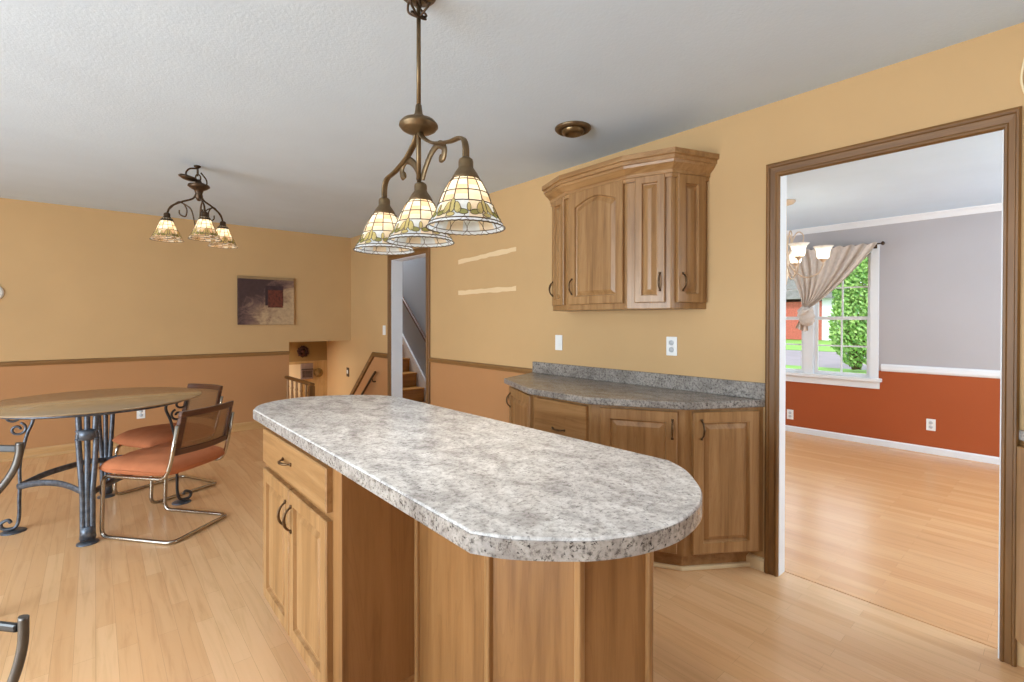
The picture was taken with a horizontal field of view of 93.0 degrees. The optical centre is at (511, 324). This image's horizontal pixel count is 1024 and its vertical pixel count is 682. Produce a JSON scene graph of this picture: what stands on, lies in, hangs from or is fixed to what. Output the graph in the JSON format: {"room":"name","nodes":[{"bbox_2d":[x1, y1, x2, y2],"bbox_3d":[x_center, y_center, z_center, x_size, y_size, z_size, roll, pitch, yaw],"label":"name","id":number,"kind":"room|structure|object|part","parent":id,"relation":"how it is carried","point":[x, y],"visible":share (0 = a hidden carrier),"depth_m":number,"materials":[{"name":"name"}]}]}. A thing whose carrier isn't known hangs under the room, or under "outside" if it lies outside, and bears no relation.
{"room":"kitchen","nodes":[
{"label":"kitchen","id":0,"kind":"room"},
{"bbox_2d":[0,198,350,448],"bbox_3d":[-4.770,0.051,4.516,6.663,2.440,0.120,0,1,-41],"label":"wall","id":1,"kind":"structure","parent":0,"point":[76,282],"depth_m":5.15,"materials":[{"name":"beige paint"}]},
{"bbox_2d":[0,286,3,298],"bbox_3d":[-4.753,-0.293,4.428,0.166,0.166,0.030,0,1,-41],"label":"disc","id":2,"kind":"object","parent":1,"relation":"attached to","point":[1,288],"visible":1,"depth_m":4.47,"materials":[{"name":"white plastic"}]},
{"bbox_2d":[0,421,265,462],"bbox_3d":[-5.037,1.226,4.203,5.840,0.094,0.022,0,1,-41],"label":"baseboard","id":3,"kind":"structure","parent":1,"relation":"attached to","point":[30,453],"depth_m":4.73,"materials":[{"name":"beige wood"}]},
{"bbox_2d":[137,410,144,418],"bbox_3d":[-3.939,0.941,5.154,0.072,0.115,0.009,0,1,-41],"label":"wall outlet","id":4,"kind":"object","parent":1,"relation":"attached to","point":[141,413],"visible":0.85,"depth_m":5.15,"materials":[{"name":"white plastic"}]},
{"bbox_2d":[0,351,289,366],"bbox_3d":[-5.027,0.369,4.204,5.863,0.048,0.022,0,1,-41],"label":"trim","id":5,"kind":"structure","parent":1,"relation":"attached to","point":[221,355],"depth_m":5.10,"materials":[{"name":"brown wood"}]},
{"bbox_2d":[237,276,293,324],"bbox_3d":[-2.998,-0.288,5.933,0.636,0.580,0.041,0,1,-41],"label":"painting","id":6,"kind":"object","parent":1,"relation":"attached to","point":[260,300],"visible":1,"depth_m":5.91,"materials":[{"name":"brown fabric"}]},
{"bbox_2d":[289,341,326,361],"bbox_3d":[-4.215,1.339,6.179,3.663,2.240,0.100,0,1,-41],"label":"wall","id":7,"kind":"structure","parent":0,"point":[317,349],"depth_m":7.17,"materials":[{"name":"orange paint"}]},
{"bbox_2d":[289,364,300,398],"bbox_3d":[-3.169,1.017,6.983,0.240,0.875,0.017,0,1,-41],"label":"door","id":8,"kind":"structure","parent":7,"relation":"attached to","point":[294,370],"depth_m":7.00,"materials":[{"name":"beige paint"}]},
{"bbox_2d":[297,345,308,357],"bbox_3d":[-3.043,0.395,7.071,0.181,0.182,0.065,0,1,-41],"label":"wreath","id":9,"kind":"object","parent":7,"relation":"attached to","point":[301,349],"visible":1,"depth_m":7.06,"materials":[{"name":"brown plant"}]},
{"bbox_2d":[289,360,326,396],"bbox_3d":[-3.862,1.500,6.407,2.895,1.915,0.018,0,1,-41],"label":"panelling","id":10,"kind":"object","parent":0,"point":[320,383],"visible":0.06,"depth_m":7.24,"materials":[{"name":"brown wood"}]},
{"bbox_2d":[301,363,312,378],"bbox_3d":[-3.001,0.683,7.107,0.170,0.230,0.045,0,1,-41],"label":"framed picture","id":11,"kind":"object","parent":10,"relation":"attached to","point":[306,368],"visible":0.84,"depth_m":7.09},
{"bbox_2d":[314,368,322,376],"bbox_3d":[-2.876,0.718,7.223,0.136,0.136,0.022,0,1,-41],"label":"disc","id":12,"kind":"object","parent":10,"relation":"attached to","point":[318,372],"visible":1,"depth_m":7.22,"materials":[{"name":"brown wood"}]},
{"bbox_2d":[402,257,425,377],"bbox_3d":[-1.738,-0.998,7.455,0.100,4.500,4.820,0,1,-41],"label":"wall","id":13,"kind":"structure","parent":0,"point":[413,271],"depth_m":6.97,"materials":[{"name":"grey paint"}]},
{"bbox_2d":[402,333,425,401],"bbox_3d":[-1.696,0.026,7.315,0.025,2.454,2.700,0,1,-41],"label":"trim","id":14,"kind":"structure","parent":13,"relation":"attached to","point":[414,366],"depth_m":6.95,"materials":[{"name":"white paint"}]},
{"bbox_2d":[402,295,425,342],"bbox_3d":[-1.636,-0.436,7.198,0.081,2.116,2.382,0,1,-41],"label":"handrail","id":15,"kind":"object","parent":13,"relation":"attached to","point":[403,299],"visible":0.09,"depth_m":6.86,"materials":[{"name":"brown wood"}]},
{"bbox_2d":[0,0,1023,237],"bbox_3d":[-0.697,-1.209,2.553,10.285,0.120,8.394,0,1,-41],"label":"ceiling","id":16,"kind":"structure","parent":0,"point":[290,112],"depth_m":2.32,"materials":[{"name":"paint"}]},
{"bbox_2d":[149,165,237,248],"bbox_3d":[-2.264,-0.875,3.557,0.492,0.567,0.520,0,0,7],"label":"chandelier","id":17,"kind":"object","parent":16,"relation":"hanging from","point":[166,230],"visible":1,"depth_m":3.44,"materials":[{"name":"beige glass"}]},
{"bbox_3d":[-2.429,-0.671,3.418,0.201,0.159,0.201,0,1,-41],"label":"lamp shade","id":18,"kind":"part","parent":17,"relation":"part of","materials":[{"name":"beige glass"}]},
{"bbox_3d":[-2.350,-0.861,3.456,0.187,0.170,0.013,0,0,-27],"label":"arm","id":19,"kind":"part","parent":17,"relation":"part of","materials":[{"name":"brown metal"}]},
{"bbox_3d":[-2.287,-1.059,3.526,0.137,0.170,0.070,0,0,-2],"label":"chain","id":20,"kind":"part","parent":17,"relation":"part of","materials":[{"name":"brown metal"}]},
{"bbox_3d":[-2.194,-0.861,3.437,0.013,0.169,0.170,0,1,-44],"label":"arm","id":21,"kind":"part","parent":17,"relation":"part of","materials":[{"name":"brown metal"}]},
{"bbox_3d":[-2.139,-0.670,3.382,0.201,0.159,0.201,0,1,-41],"label":"lamp shade","id":22,"kind":"part","parent":17,"relation":"part of","materials":[{"name":"beige glass"}]},
{"bbox_3d":[-2.232,-0.862,3.616,0.013,0.170,0.209,0,0,13],"label":"arm","id":23,"kind":"part","parent":17,"relation":"part of","materials":[{"name":"brown metal"}]},
{"bbox_3d":[-2.210,-0.673,3.713,0.201,0.159,0.201,0,1,-41],"label":"lamp shade","id":24,"kind":"part","parent":17,"relation":"part of","materials":[{"name":"beige glass"}]},
{"bbox_2d":[353,0,505,254],"bbox_3d":[-0.318,-0.714,1.671,0.265,0.857,0.827,0,1,-41],"label":"pendant","id":25,"kind":"object","parent":16,"relation":"hanging from","point":[465,206],"visible":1,"depth_m":1.64,"materials":[{"name":"beige glass"}]},
{"bbox_3d":[-0.501,-0.365,1.907,0.236,0.155,0.236,0,1,-41],"label":"lamp shade","id":26,"kind":"part","parent":25,"relation":"part of","materials":[{"name":"beige glass"}]},
{"bbox_3d":[-0.417,-0.577,1.802,0.024,0.178,0.278,0,1,-39],"label":"arm","id":27,"kind":"part","parent":25,"relation":"part of","materials":[{"name":"brown metal"}]},
{"bbox_3d":[-0.324,-0.817,1.687,0.017,0.630,0.016,0,1,-41],"label":"rod","id":28,"kind":"part","parent":25,"relation":"part of","materials":[{"name":"brown metal"}]},
{"bbox_3d":[-0.320,-0.363,1.700,0.236,0.155,0.236,0,1,-41],"label":"lamp shade","id":29,"kind":"part","parent":25,"relation":"part of","materials":[{"name":"beige glass"}]},
{"bbox_3d":[-0.226,-0.575,1.557,0.025,0.179,0.312,0,1,-37],"label":"arm","id":30,"kind":"part","parent":25,"relation":"part of","materials":[{"name":"brown metal"}]},
{"bbox_3d":[-0.137,-0.361,1.438,0.236,0.155,0.236,0,1,-41],"label":"lamp shade","id":31,"kind":"part","parent":25,"relation":"part of","materials":[{"name":"beige glass"}]},
{"bbox_2d":[555,121,590,137],"bbox_3d":[0.357,-1.130,2.843,0.212,0.040,0.212,0,1,-41],"label":"recessed light","id":32,"kind":"object","parent":16,"relation":"in","point":[570,129],"visible":1,"depth_m":2.80,"materials":[{"name":"brown metal"}]},
{"bbox_2d":[0,428,1023,681],"bbox_3d":[-0.661,1.351,2.527,10.285,0.120,8.274,0,1,-41],"label":"floor","id":33,"kind":"structure","parent":0,"point":[195,608],"depth_m":2.39,"materials":[{"name":"brown wood"}]},
{"bbox_2d":[0,442,23,493],"bbox_3d":[-2.340,0.902,1.897,0.453,0.788,0.514,0,0,3],"label":"metal chair","id":34,"kind":"object","parent":33,"relation":"on","point":[18,448],"visible":1,"depth_m":2.08,"materials":[{"name":"grey metal"}]},
{"bbox_3d":[-2.327,0.533,2.100,0.400,0.028,0.016,0,0,3],"label":"rail","id":35,"kind":"part","parent":34,"relation":"part of","materials":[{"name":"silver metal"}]},
{"bbox_2d":[0,614,29,681],"bbox_3d":[-1.000,0.881,0.584,0.436,0.852,0.508,0,0,9],"label":"metal chair","id":36,"kind":"object","parent":33,"relation":"on","point":[22,627],"visible":1,"depth_m":0.75,"materials":[{"name":"grey metal"}]},
{"bbox_3d":[-0.968,0.473,0.787,0.400,0.014,0.008,0,0,9],"label":"rail","id":37,"kind":"part","parent":36,"relation":"part of","materials":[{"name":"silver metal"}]},
{"bbox_2d":[0,387,201,546],"bbox_3d":[-2.759,0.889,3.234,1.174,0.788,1.174,0,1,-35],"label":"round table","id":38,"kind":"object","parent":33,"relation":"on","point":[105,402],"visible":0.89,"depth_m":3.00,"materials":[{"name":"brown metal"}]},
{"bbox_3d":[-3.099,1.134,3.000,0.105,0.280,0.031,0,1,-35],"label":"leg","id":39,"kind":"part","parent":38,"relation":"part of","materials":[{"name":"grey metal"}]},
{"bbox_3d":[-2.498,0.897,2.856,0.109,0.739,0.040,0,1,-35],"label":"leg","id":40,"kind":"part","parent":38,"relation":"part of","materials":[{"name":"grey metal"}]},
{"bbox_3d":[-3.021,0.891,3.611,0.109,0.739,0.040,0,1,-35],"label":"leg","id":41,"kind":"part","parent":38,"relation":"part of","materials":[{"name":"grey metal"}]},
{"bbox_3d":[-2.371,1.131,3.505,0.105,0.280,0.031,0,1,-35],"label":"leg","id":42,"kind":"part","parent":38,"relation":"part of","materials":[{"name":"metal"}]},
{"bbox_2d":[98,401,234,544],"bbox_3d":[-2.155,0.894,3.076,0.627,0.779,0.500,0,0,11],"label":"chair","id":43,"kind":"object","parent":33,"relation":"on","point":[165,459],"visible":1,"depth_m":2.92,"materials":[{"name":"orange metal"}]},
{"bbox_3d":[-2.199,0.840,3.083,0.536,0.113,0.500,0,0,11],"label":"seat","id":44,"kind":"part","parent":43,"relation":"part of","materials":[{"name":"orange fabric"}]},
{"bbox_3d":[-1.905,0.638,3.027,0.119,0.265,0.404,0,0,11],"label":"backrest","id":45,"kind":"part","parent":43,"relation":"part of","materials":[{"name":"brown wicker"}]},
{"bbox_3d":[-1.900,0.637,3.026,0.073,0.188,0.339,0,0,11],"label":"cane panel","id":46,"kind":"part","parent":43,"relation":"part of","materials":[{"name":"brown wicker"}]},
{"bbox_2d":[112,383,223,503],"bbox_3d":[-2.641,0.889,3.770,0.500,0.779,0.627,0,0,23],"label":"chair","id":47,"kind":"object","parent":33,"relation":"on","point":[148,436],"visible":0.57,"depth_m":3.66,"materials":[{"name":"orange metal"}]},
{"bbox_3d":[-2.659,0.835,3.728,0.500,0.113,0.536,0,0,23],"label":"seat","id":48,"kind":"part","parent":47,"relation":"part of","materials":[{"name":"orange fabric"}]},
{"bbox_3d":[-2.540,0.630,4.001,0.404,0.265,0.119,0,0,23],"label":"backrest","id":49,"kind":"part","parent":47,"relation":"part of","materials":[{"name":"brown wood"}]},
{"bbox_3d":[-2.539,0.629,4.005,0.339,0.188,0.073,0,0,23],"label":"cane panel","id":50,"kind":"part","parent":47,"relation":"part of","materials":[{"name":"brown wicker"}]},
{"bbox_2d":[285,376,314,398],"bbox_3d":[-2.515,0.955,5.724,0.060,0.620,0.955,0,1,-41],"label":"balustrade","id":51,"kind":"object","parent":33,"relation":"on","point":[311,388],"visible":0.46,"depth_m":5.65,"materials":[{"name":"brown wood"}]},
{"bbox_3d":[-2.514,0.662,5.722,0.052,0.035,0.955,0,1,-41],"label":"handrail","id":52,"kind":"part","parent":51,"relation":"part of","materials":[{"name":"brown wood"}]},
{"bbox_3d":[-2.223,0.975,5.385,0.060,0.584,0.060,0,1,-41],"label":"newel post","id":53,"kind":"part","parent":51,"relation":"part of","materials":[{"name":"brown wood"}]},
{"bbox_2d":[263,427,653,681],"bbox_3d":[-0.361,0.868,1.744,0.680,0.858,1.557,0,1,-41],"label":"base cabinet","id":54,"kind":"object","parent":33,"relation":"on","point":[362,589],"visible":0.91,"depth_m":1.53,"materials":[{"name":"brown wood"}]},
{"bbox_3d":[-0.956,0.901,1.981,0.022,0.557,0.362,0,1,-41],"label":"door","id":55,"kind":"part","parent":54,"relation":"part of","materials":[{"name":"brown wood"}]},
{"bbox_3d":[-0.877,0.724,1.848,0.035,0.108,0.014,0,1,-41],"label":"handle","id":56,"kind":"part","parent":54,"relation":"part of","materials":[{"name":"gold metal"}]},
{"bbox_3d":[-0.866,0.521,1.833,0.034,0.014,0.108,0,1,-41],"label":"handle","id":57,"kind":"part","parent":54,"relation":"part of","materials":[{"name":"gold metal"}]},
{"bbox_3d":[-0.833,0.724,1.796,0.035,0.108,0.014,0,1,-41],"label":"handle","id":58,"kind":"part","parent":54,"relation":"part of","materials":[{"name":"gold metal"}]},
{"bbox_3d":[-0.828,0.525,1.829,0.022,0.142,0.755,0,1,-41],"label":"drawer","id":59,"kind":"part","parent":54,"relation":"part of","materials":[{"name":"brown wood"}]},
{"bbox_3d":[-0.707,0.904,1.692,0.022,0.557,0.385,0,1,-41],"label":"door","id":60,"kind":"part","parent":54,"relation":"part of","materials":[{"name":"brown wood"}]},
{"bbox_2d":[253,395,701,561],"bbox_3d":[-0.358,0.416,1.824,0.730,0.043,2.169,0,1,-41],"label":"countertop","id":61,"kind":"structure","parent":54,"relation":"on","point":[493,488],"depth_m":1.28,"materials":[{"name":"grey stone"}]},
{"bbox_2d":[506,386,762,570],"bbox_3d":[0.502,0.858,2.995,0.662,0.862,1.738,0,1,-41],"label":"base cabinet","id":62,"kind":"object","parent":33,"relation":"on","point":[721,449],"visible":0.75,"depth_m":2.52,"materials":[{"name":"brown wood"}]},
{"bbox_3d":[0.053,0.806,3.236,0.022,0.730,0.450,0,0,-17],"label":"door","id":63,"kind":"part","parent":62,"relation":"part of","materials":[{"name":"brown wood"}]},
{"bbox_3d":[0.277,0.568,2.814,0.022,0.245,0.412,0,1,-41],"label":"drawer","id":64,"kind":"part","parent":62,"relation":"part of","materials":[{"name":"brown wood"}]},
{"bbox_2d":[504,362,764,409],"bbox_3d":[0.501,0.364,3.001,0.652,0.125,1.786,0,1,-41],"label":"countertop","id":65,"kind":"structure","parent":62,"relation":"on","point":[574,383],"depth_m":2.83,"materials":[{"name":"grey stone"}]},
{"bbox_3d":[0.663,0.812,2.560,0.395,0.730,0.022,0,0,19],"label":"door","id":66,"kind":"part","parent":62,"relation":"part of","materials":[{"name":"brown wood"}]},
{"bbox_3d":[0.818,0.538,2.475,0.014,0.108,0.035,0,0,19],"label":"handle","id":67,"kind":"part","parent":62,"relation":"part of","materials":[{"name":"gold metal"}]},
{"bbox_3d":[0.539,1.278,3.029,0.564,0.022,1.641,0,1,-41],"label":"shoe moulding","id":68,"kind":"part","parent":62,"relation":"part of","materials":[{"name":"beige paint"}]},
{"bbox_3d":[0.971,0.538,2.465,0.014,0.108,0.035,0,0,-8],"label":"handle","id":69,"kind":"part","parent":62,"relation":"part of","materials":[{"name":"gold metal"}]},
{"bbox_3d":[1.105,0.813,2.512,0.367,0.730,0.022,0,0,-8],"label":"door","id":70,"kind":"part","parent":62,"relation":"part of","materials":[{"name":"brown wood"}]},
{"bbox_2d":[1015,440,1023,646],"bbox_3d":[2.273,0.875,1.002,0.578,0.862,1.741,0,1,-41],"label":"base cabinet","id":71,"kind":"object","parent":33,"relation":"on","point":[1019,609],"visible":1,"depth_m":1.80,"materials":[{"name":"brown wood"}]},
{"bbox_2d":[1019,430,1023,440],"bbox_3d":[2.261,0.425,0.987,0.612,0.038,1.740,0,1,-41],"label":"countertop","id":72,"kind":"structure","parent":71,"relation":"on","point":[1021,432],"depth_m":1.82,"materials":[{"name":"grey laminate"}]},
{"bbox_2d":[327,22,1023,667],"bbox_3d":[0.187,0.661,3.927,0.082,3.640,9.300,0,1,-41],"label":"wall","id":73,"kind":"structure","parent":0,"point":[491,299],"depth_m":2.85,"materials":[{"name":"beige paint"}]},
{"bbox_2d":[349,352,386,394],"bbox_3d":[-2.016,0.918,6.411,0.024,1.152,1.665,0,1,-41],"label":"trim","id":74,"kind":"structure","parent":73,"relation":"attached to","point":[373,354],"depth_m":6.22,"materials":[{"name":"brown wood"}]},
{"bbox_2d":[361,371,376,394],"bbox_3d":[-1.906,0.888,6.252,0.065,0.641,0.769,0,1,-41],"label":"stair handrail","id":75,"kind":"object","parent":73,"relation":"attached to","point":[375,372],"visible":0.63,"depth_m":6.07,"materials":[{"name":"brown wood"}]},
{"bbox_2d":[391,253,425,397],"bbox_3d":[-1.110,0.253,5.473,0.139,2.030,0.800,0,1,-41],"label":"door","id":76,"kind":"structure","parent":73,"relation":"in","point":[396,265],"depth_m":5.76,"materials":[{"name":"white paint"}]},
{"bbox_2d":[387,248,429,403],"bbox_3d":[-1.169,0.221,5.424,0.022,2.095,0.947,0,1,-41],"label":"trim","id":77,"kind":"structure","parent":73,"relation":"attached to","point":[418,251],"depth_m":5.22,"materials":[{"name":"brown wood"}]},
{"bbox_2d":[429,357,533,373],"bbox_3d":[-0.333,0.373,4.454,0.022,0.048,1.620,0,1,-41],"label":"trim","id":78,"kind":"structure","parent":73,"relation":"attached to","point":[435,360],"depth_m":4.36,"materials":[{"name":"brown wood"}]},
{"bbox_2d":[555,335,561,349],"bbox_3d":[0.352,0.137,3.667,0.009,0.115,0.072,0,1,-41],"label":"wall switch","id":79,"kind":"object","parent":73,"relation":"attached to","point":[558,338],"visible":1,"depth_m":3.66,"materials":[{"name":"white plastic"}]},
{"bbox_2d":[542,147,718,311],"bbox_3d":[0.617,-0.525,3.062,0.389,0.868,1.221,0,1,-41],"label":"upper cabinet","id":80,"kind":"object","parent":73,"relation":"attached to","point":[629,232],"visible":1,"depth_m":2.78,"materials":[{"name":"brown wood"}]},
{"bbox_3d":[0.315,-0.486,3.277,0.020,0.715,0.181,0,0,-20],"label":"door","id":81,"kind":"part","parent":80,"relation":"part of","materials":[{"name":"brown wood"}]},
{"bbox_3d":[0.511,-0.484,2.982,0.020,0.715,0.420,0,1,-41],"label":"door","id":82,"kind":"part","parent":80,"relation":"part of","materials":[{"name":"brown wood"}]},
{"bbox_3d":[0.617,-0.889,3.059,0.389,0.140,1.221,0,1,-41],"label":"crown moulding","id":83,"kind":"part","parent":80,"relation":"part of","materials":[{"name":"brown wood"}]},
{"bbox_3d":[0.778,-0.481,2.739,0.168,0.715,0.020,0,1,30],"label":"door","id":84,"kind":"part","parent":80,"relation":"part of","materials":[{"name":"brown wood"}]},
{"bbox_3d":[0.815,-0.238,2.688,0.014,0.108,0.035,0,1,30],"label":"handle","id":85,"kind":"part","parent":80,"relation":"part of","materials":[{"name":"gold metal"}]},
{"bbox_3d":[0.955,-0.238,2.681,0.014,0.108,0.035,0,0,-21],"label":"handle","id":86,"kind":"part","parent":80,"relation":"part of","materials":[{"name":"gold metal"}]},
{"bbox_3d":[1.007,-0.481,2.728,0.191,0.715,0.020,0,0,-21],"label":"door","id":87,"kind":"part","parent":80,"relation":"part of","materials":[{"name":"brown wood"}]},
{"bbox_2d":[666,337,676,355],"bbox_3d":[0.969,0.132,2.950,0.009,0.115,0.072,0,1,-41],"label":"wall outlet","id":88,"kind":"object","parent":73,"relation":"attached to","point":[671,342],"visible":1,"depth_m":2.94,"materials":[{"name":"white plastic"}]},
{"bbox_2d":[746,553,763,571],"bbox_3d":[1.241,1.260,2.634,0.018,0.066,0.244,0,1,-41],"label":"trim","id":89,"kind":"structure","parent":73,"relation":"attached to","point":[756,562],"depth_m":2.57,"materials":[{"name":"beige paint"}]},
{"bbox_2d":[778,130,1003,657],"bbox_3d":[1.660,0.254,2.207,0.075,2.085,0.820,0,1,-41],"label":"door frame","id":90,"kind":"structure","parent":73,"relation":"in","point":[783,179],"depth_m":2.50,"materials":[{"name":"white paint"}]},
{"bbox_2d":[764,106,1021,666],"bbox_3d":[1.621,0.235,2.184,0.022,2.122,0.916,0,1,-41],"label":"trim","id":91,"kind":"structure","parent":73,"relation":"attached to","point":[1008,120],"depth_m":1.87,"materials":[{"name":"brown wood"}]},
{"bbox_2d":[1020,59,1023,92],"bbox_3d":[1.933,-0.970,1.822,0.008,0.302,0.036,0,1,-41],"label":"cable","id":92,"kind":"object","parent":73,"relation":"attached to","point":[1022,67],"visible":1,"depth_m":1.83,"materials":[{"name":"beige paint"}]},
{"bbox_2d":[785,211,1001,456],"bbox_3d":[4.000,0.057,5.094,0.140,2.440,6.100,0,1,-41],"label":"wall","id":93,"kind":"structure","parent":0,"point":[940,278],"depth_m":4.82,"materials":[{"name":"grey paint"}]},
{"bbox_2d":[787,409,792,419],"bbox_3d":[3.313,1.071,5.785,0.009,0.115,0.072,0,1,-41],"label":"wall outlet","id":94,"kind":"object","parent":93,"relation":"attached to","point":[789,412],"visible":1,"depth_m":5.79,"materials":[{"name":"white plastic"}]},
{"bbox_2d":[786,244,881,388],"bbox_3d":[3.462,-0.090,5.673,0.180,1.535,1.428,0,1,-41],"label":"window","id":95,"kind":"structure","parent":93,"relation":"in","point":[809,373],"depth_m":5.32,"materials":[{"name":"white paint"}]},
{"bbox_3d":[3.255,0.235,5.917,0.022,0.651,0.574,0,1,-41],"label":"sash","id":96,"kind":"part","parent":95,"relation":"part of","materials":[{"name":"white paint"}]},
{"bbox_3d":[3.682,0.240,5.421,0.022,0.651,0.537,0,1,-41],"label":"sash","id":97,"kind":"part","parent":95,"relation":"part of","materials":[{"name":"white paint"}]},
{"bbox_3d":[3.701,-0.411,5.432,0.022,0.711,0.537,0,1,-41],"label":"sash","id":98,"kind":"part","parent":95,"relation":"part of","materials":[{"name":"white paint"}]},
{"bbox_2d":[812,241,884,249],"bbox_3d":[3.367,-0.839,5.643,0.118,0.062,1.584,0,1,-41],"label":"curtain rod","id":99,"kind":"object","parent":93,"relation":"attached to","point":[882,242],"visible":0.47,"depth_m":5.12,"materials":[{"name":"brown metal"}]},
{"bbox_2d":[789,242,876,331],"bbox_3d":[3.465,-0.389,5.385,0.146,0.947,0.955,0,1,-41],"label":"curtain","id":100,"kind":"object","parent":99,"relation":"hanging from","point":[841,262],"visible":0.86,"depth_m":5.41,"materials":[{"name":"beige fabric"}]},
{"bbox_2d":[785,425,999,464],"bbox_3d":[3.939,1.244,5.052,0.018,0.066,6.100,0,1,-41],"label":"baseboard","id":101,"kind":"structure","parent":93,"relation":"attached to","point":[893,444],"depth_m":4.99,"materials":[{"name":"white paint"}]},
{"bbox_2d":[787,203,1001,235],"bbox_3d":[3.928,-1.076,5.021,0.056,0.063,6.100,0,1,-41],"label":"trim","id":102,"kind":"structure","parent":93,"relation":"attached to","point":[998,206],"depth_m":4.94,"materials":[{"name":"white paint"}]},
{"bbox_2d":[926,419,935,430],"bbox_3d":[4.151,0.994,4.811,0.009,0.115,0.072,0,1,-41],"label":"wall outlet","id":103,"kind":"object","parent":93,"relation":"attached to","point":[930,423],"visible":1,"depth_m":4.81,"materials":[{"name":"white plastic"}]},
{"bbox_2d":[881,364,999,378],"bbox_3d":[4.907,0.464,3.921,0.020,0.077,3.135,0,1,-41],"label":"trim","id":104,"kind":"structure","parent":93,"relation":"attached to","point":[980,373],"depth_m":4.74,"materials":[{"name":"white paint"}]},
{"bbox_2d":[787,130,1001,229],"bbox_3d":[2.606,-1.127,3.884,3.543,0.054,6.100,0,1,-41],"label":"ceiling","id":105,"kind":"structure","parent":0,"point":[964,172],"depth_m":3.81,"materials":[{"name":"paint"}]},
{"bbox_2d":[786,199,833,284],"bbox_3d":[2.467,-0.727,4.368,0.681,0.755,0.698,0,1,-41],"label":"dining chandelier","id":106,"kind":"object","parent":105,"relation":"hanging from","point":[795,256],"visible":0.58,"depth_m":4.21,"materials":[{"name":"white glass"}]},
{"bbox_3d":[2.427,-0.485,4.202,0.014,0.152,0.279,0,0,10],"label":"arm","id":107,"kind":"part","parent":106,"relation":"part of","materials":[{"name":"beige metal"}]},
{"bbox_3d":[2.657,-0.628,4.547,0.160,0.108,0.160,0,1,-41],"label":"lamp shade","id":108,"kind":"part","parent":106,"relation":"part of","materials":[{"name":"white glass"}]},
{"bbox_3d":[2.404,-0.625,4.071,0.160,0.108,0.160,0,1,-41],"label":"lamp shade","id":109,"kind":"part","parent":106,"relation":"part of","materials":[{"name":"white glass"}]},
{"bbox_3d":[2.588,-0.485,4.280,0.278,0.152,0.013,0,0,28],"label":"arm","id":110,"kind":"part","parent":106,"relation":"part of","materials":[{"name":"beige metal"}]},
{"bbox_3d":[2.704,-0.626,4.217,0.160,0.108,0.160,0,1,-41],"label":"lamp shade","id":111,"kind":"part","parent":106,"relation":"part of","materials":[{"name":"white glass"}]},
{"bbox_3d":[-0.935,1.325,5.870,0.768,0.120,1.340,0,1,-41],"label":"floor","id":112,"kind":"structure","parent":0,"visible":0},
{"bbox_2d":[402,344,425,402],"bbox_3d":[-2.091,0.198,7.194,0.724,2.112,2.280,0,1,-41],"label":"flight","id":113,"kind":"object","parent":112,"relation":"on","point":[410,391],"visible":0.18,"depth_m":6.76,"materials":[{"name":"orange wood"}]},
{"label":"outside","id":114,"kind":"structure","parent":0,"visible":0},
{"bbox_2d":[786,339,866,373],"bbox_3d":[34.388,1.227,49.410,103.415,0.300,150.000,0,1,-41],"label":"lawn","id":115,"kind":"structure","parent":114,"point":[791,341],"depth_m":24.51,"materials":[{"name":"green plant"}]},
{"bbox_2d":[786,276,861,339],"bbox_3d":[24.659,-1.571,41.010,9.900,5.400,14.000,0,1,-41],"label":"house","id":116,"kind":"structure","parent":115,"relation":"on","point":[793,300],"depth_m":37.18,"materials":[{"name":"red brick"}]},
{"bbox_3d":[23.402,0.119,35.522,0.060,2.100,0.900,0,1,-41],"label":"door","id":117,"kind":"part","parent":116,"relation":"part of","materials":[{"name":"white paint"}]},
{"bbox_2d":[828,257,867,369],"bbox_3d":[9.661,-0.639,13.624,1.866,3.814,1.322,0,1,-41],"label":"shrub","id":118,"kind":"object","parent":115,"relation":"on","point":[854,331],"visible":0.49,"depth_m":13.22,"materials":[{"name":"green plant"}]},
{"bbox_3d":[9.687,0.162,13.580,0.840,2.213,0.735,0,1,-41],"label":"stem","id":119,"kind":"part","parent":118,"relation":"part of","materials":[{"name":"green plant"}]},
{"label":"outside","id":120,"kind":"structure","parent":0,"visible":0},
{"bbox_2d":[786,350,866,369],"bbox_3d":[6.657,1.395,25.537,9.600,0.260,90.000,0,1,-41],"label":"street","id":121,"kind":"structure","parent":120,"point":[793,357],"depth_m":18.37,"materials":[{"name":"grey asphalt"}]}
]}

